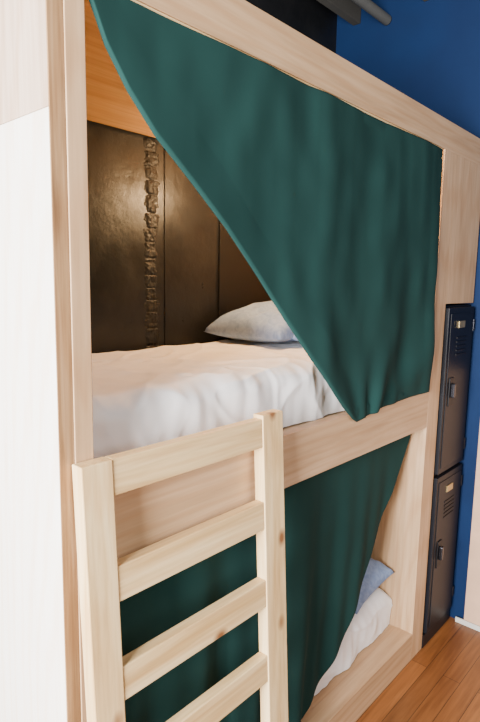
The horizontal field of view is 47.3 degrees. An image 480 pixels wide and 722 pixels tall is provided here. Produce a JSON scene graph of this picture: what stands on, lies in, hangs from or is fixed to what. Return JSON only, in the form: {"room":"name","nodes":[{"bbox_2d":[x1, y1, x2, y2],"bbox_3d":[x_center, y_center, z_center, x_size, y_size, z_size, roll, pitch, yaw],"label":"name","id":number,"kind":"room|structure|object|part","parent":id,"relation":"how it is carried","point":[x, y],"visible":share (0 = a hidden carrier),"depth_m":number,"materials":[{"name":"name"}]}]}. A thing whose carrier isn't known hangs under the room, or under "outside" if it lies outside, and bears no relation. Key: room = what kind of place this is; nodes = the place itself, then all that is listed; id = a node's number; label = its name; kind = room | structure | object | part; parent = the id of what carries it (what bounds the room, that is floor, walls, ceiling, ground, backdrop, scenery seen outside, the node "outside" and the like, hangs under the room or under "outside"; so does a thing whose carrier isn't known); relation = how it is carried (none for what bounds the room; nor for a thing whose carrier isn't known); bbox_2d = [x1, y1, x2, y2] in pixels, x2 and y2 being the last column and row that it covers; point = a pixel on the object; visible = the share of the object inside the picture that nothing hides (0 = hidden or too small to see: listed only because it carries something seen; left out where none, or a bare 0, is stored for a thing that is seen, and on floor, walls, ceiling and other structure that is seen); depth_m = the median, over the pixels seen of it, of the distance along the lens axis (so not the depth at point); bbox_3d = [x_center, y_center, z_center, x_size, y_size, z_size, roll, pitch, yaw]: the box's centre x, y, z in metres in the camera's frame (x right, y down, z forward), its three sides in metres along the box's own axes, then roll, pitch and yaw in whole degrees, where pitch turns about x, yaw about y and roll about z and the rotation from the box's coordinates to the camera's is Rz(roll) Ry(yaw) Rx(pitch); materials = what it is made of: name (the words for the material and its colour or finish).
{"room":"dormitory","nodes":[
{"label":"dormitory","id":0,"kind":"room"},
{"bbox_2d":[87,0,336,352],"bbox_3d":[-0.864,-0.214,2.206,0.150,3.690,4.125,8,11,42],"label":"wall","id":1,"kind":"structure","parent":0,"point":[116,172],"depth_m":2.53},
{"bbox_2d":[143,137,159,348],"bbox_3d":[-0.408,-0.448,2.559,0.013,1.130,0.122,8,11,42],"label":"ridge","id":2,"kind":"object","parent":1,"relation":"attached to","point":[151,159],"visible":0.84,"depth_m":2.54,"materials":[{"name":"paint"}]},
{"bbox_2d":[164,149,165,345],"bbox_3d":[-0.358,-0.450,2.617,0.004,1.140,0.008,8,11,42],"label":"strip","id":3,"kind":"object","parent":1,"relation":"attached to","point":[164,149],"visible":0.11,"depth_m":2.60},
{"bbox_2d":[217,221,271,340],"bbox_3d":[0.055,-0.506,3.064,0.012,1.140,0.495,8,11,42],"label":"pier","id":4,"kind":"object","parent":1,"relation":"attached to","point":[239,287],"visible":0.06,"depth_m":2.96,"materials":[{"name":"paint"}]},
{"bbox_2d":[351,0,390,24],"bbox_3d":[0.253,-1.688,0.995,2.148,0.055,4.115,8,11,42],"label":"ceiling pipe","id":5,"kind":"object","parent":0,"point":[369,6],"depth_m":3.06,"materials":[{"name":"grey metal"}]},
{"bbox_2d":[317,0,427,25],"bbox_3d":[0.331,-1.790,0.916,2.750,0.158,4.123,8,11,42],"label":"ceiling joists","id":6,"kind":"object","parent":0,"point":[348,10],"depth_m":3.21,"materials":[{"name":"black metal"}]},
{"bbox_2d":[336,0,479,618],"bbox_3d":[2.106,-0.185,2.385,4.320,3.690,0.120,8,11,42],"label":"wall","id":7,"kind":"structure","parent":0,"point":[428,51],"depth_m":3.10,"materials":[{"name":"blue paint"}]},
{"bbox_2d":[455,616,479,631],"bbox_3d":[1.705,1.588,2.860,1.160,0.030,0.011,8,11,42],"label":"baseboard","id":8,"kind":"structure","parent":7,"relation":"attached to","point":[457,619],"depth_m":3.19,"materials":[{"name":"white wood"}]},
{"bbox_2d":[464,427,479,625],"bbox_3d":[1.745,0.862,2.752,1.115,1.500,0.017,8,11,42],"label":"trim","id":9,"kind":"structure","parent":7,"relation":"attached to","point":[472,600],"depth_m":3.14,"materials":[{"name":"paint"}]},
{"bbox_2d":[356,616,479,721],"bbox_3d":[0.028,1.978,0.376,4.270,0.100,6.225,8,11,42],"label":"floor","id":10,"kind":"structure","parent":0,"point":[441,682],"depth_m":2.72,"materials":[{"name":"brown wood"}]},
{"bbox_2d":[72,409,287,721],"bbox_3d":[-0.101,0.967,1.563,0.133,1.562,0.724,8,11,42],"label":"ladder","id":11,"kind":"object","parent":10,"relation":"on","point":[105,580],"visible":1,"depth_m":1.47,"materials":[{"name":"brown wood"}]},
{"bbox_3d":[-0.316,1.002,1.327,0.133,1.550,0.083,8,11,41],"label":"leg","id":12,"kind":"part","parent":11,"relation":"part of","materials":[{"name":"brown wood"}]},
{"bbox_3d":[0.109,0.938,1.792,0.133,1.562,0.099,8,11,41],"label":"leg","id":13,"kind":"part","parent":11,"relation":"part of","materials":[{"name":"brown wood"}]},
{"bbox_2d":[0,0,479,721],"bbox_3d":[0.084,0.255,2.477,0.956,2.720,2.501,8,11,42],"label":"bunk bed","id":14,"kind":"object","parent":10,"relation":"on","point":[58,74],"visible":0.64,"depth_m":1.38,"materials":[{"name":"brown wood"}]},
{"bbox_3d":[-0.723,-0.776,1.412,0.950,0.408,0.030,8,11,41],"label":"panel","id":15,"kind":"part","parent":14,"relation":"part of","materials":[{"name":"brown wood"}]},
{"bbox_3d":[-0.750,0.572,1.602,0.950,2.308,0.036,8,11,41],"label":"panel","id":16,"kind":"part","parent":14,"relation":"part of","materials":[{"name":"white wood"}]},
{"bbox_3d":[-0.377,0.415,1.301,0.046,2.718,0.048,8,11,41],"label":"post","id":17,"kind":"part","parent":14,"relation":"part of","materials":[{"name":"brown wood"}]},
{"bbox_3d":[0.101,-0.987,2.329,0.910,0.020,2.465,8,11,41],"label":"roof panel","id":18,"kind":"part","parent":14,"relation":"part of","materials":[{"name":"brown wood"}]},
{"bbox_2d":[91,339,344,458],"bbox_3d":[-0.078,0.071,2.310,0.876,0.234,1.894,8,11,42],"label":"mattress","id":19,"kind":"object","parent":14,"relation":"on","point":[144,397],"visible":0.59,"depth_m":1.78,"materials":[{"name":"white fabric"}]},
{"bbox_2d":[204,301,293,341],"bbox_3d":[0.185,-0.211,2.829,0.500,0.200,0.558,8,11,42],"label":"pillow","id":20,"kind":"object","parent":19,"relation":"on","point":[260,321],"visible":0.63,"depth_m":2.64,"materials":[{"name":"white fabric"}]},
{"bbox_2d":[120,434,410,721],"bbox_3d":[0.226,0.949,2.141,0.061,1.125,1.883,8,11,42],"label":"curtain","id":21,"kind":"object","parent":14,"relation":"hanging from","point":[333,516],"visible":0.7,"depth_m":2.11,"materials":[{"name":"green fabric"}]},
{"bbox_2d":[89,0,442,421],"bbox_3d":[0.301,-0.307,1.896,0.045,1.155,1.860,8,11,42],"label":"curtain","id":22,"kind":"object","parent":14,"relation":"hanging from","point":[333,206],"visible":1,"depth_m":1.80,"materials":[{"name":"green fabric"}]},
{"bbox_3d":[0.299,-0.884,1.838,0.017,0.015,1.870,8,11,41],"label":"curtain rail","id":23,"kind":"part","parent":14,"relation":"part of","materials":[{"name":"brown wood"}]},
{"bbox_2d":[314,588,391,695],"bbox_3d":[-0.118,1.358,2.509,0.836,0.214,1.892,8,11,42],"label":"mattress","id":24,"kind":"object","parent":14,"relation":"on","point":[373,617],"visible":0.09,"depth_m":2.72,"materials":[{"name":"white fabric"}]},
{"bbox_2d":[355,558,394,613],"bbox_3d":[0.493,1.099,2.927,0.530,0.194,0.385,8,11,42],"label":"pillow","id":25,"kind":"object","parent":24,"relation":"on","point":[376,573],"visible":0.18,"depth_m":2.79,"materials":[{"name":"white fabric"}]},
{"bbox_3d":[0.955,0.293,2.776,0.040,2.590,0.132,8,11,41],"label":"post","id":26,"kind":"part","parent":14,"relation":"part of","materials":[{"name":"brown wood"}]},
{"bbox_3d":[1.145,-0.658,2.833,0.040,0.715,0.383,8,11,41],"label":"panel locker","id":27,"kind":"part","parent":14,"relation":"part of","materials":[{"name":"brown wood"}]},
{"bbox_2d":[421,304,474,647],"bbox_3d":[1.042,0.617,3.088,0.345,1.865,0.374,8,11,42],"label":"locker","id":28,"kind":"object","parent":10,"relation":"on","point":[459,322],"visible":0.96,"depth_m":2.95,"materials":[{"name":"metal"}]},
{"bbox_3d":[1.078,1.046,2.973,0.008,0.150,0.055,8,11,41],"label":"handle plate","id":29,"kind":"part","parent":28,"relation":"part of","materials":[{"name":"black metal"}]},
{"bbox_3d":[1.088,1.040,2.964,0.021,0.075,0.025,8,11,41],"label":"handle","id":30,"kind":"part","parent":28,"relation":"part of","materials":[{"name":"metal"}]},
{"bbox_3d":[1.131,1.034,3.059,0.026,0.880,0.350,8,11,41],"label":"door","id":31,"kind":"part","parent":28,"relation":"part of","materials":[{"name":"metal"}]},
{"bbox_3d":[1.094,0.160,2.847,0.008,0.150,0.055,8,11,41],"label":"handle plate","id":32,"kind":"part","parent":28,"relation":"part of","materials":[{"name":"metal"}]},
{"bbox_3d":[1.104,0.154,2.837,0.021,0.075,0.025,8,11,41],"label":"handle","id":33,"kind":"part","parent":28,"relation":"part of","materials":[{"name":"metal"}]},
{"bbox_3d":[1.147,0.148,2.933,0.026,0.870,0.350,8,11,41],"label":"door","id":34,"kind":"part","parent":28,"relation":"part of","materials":[{"name":"metal"}]}
]}

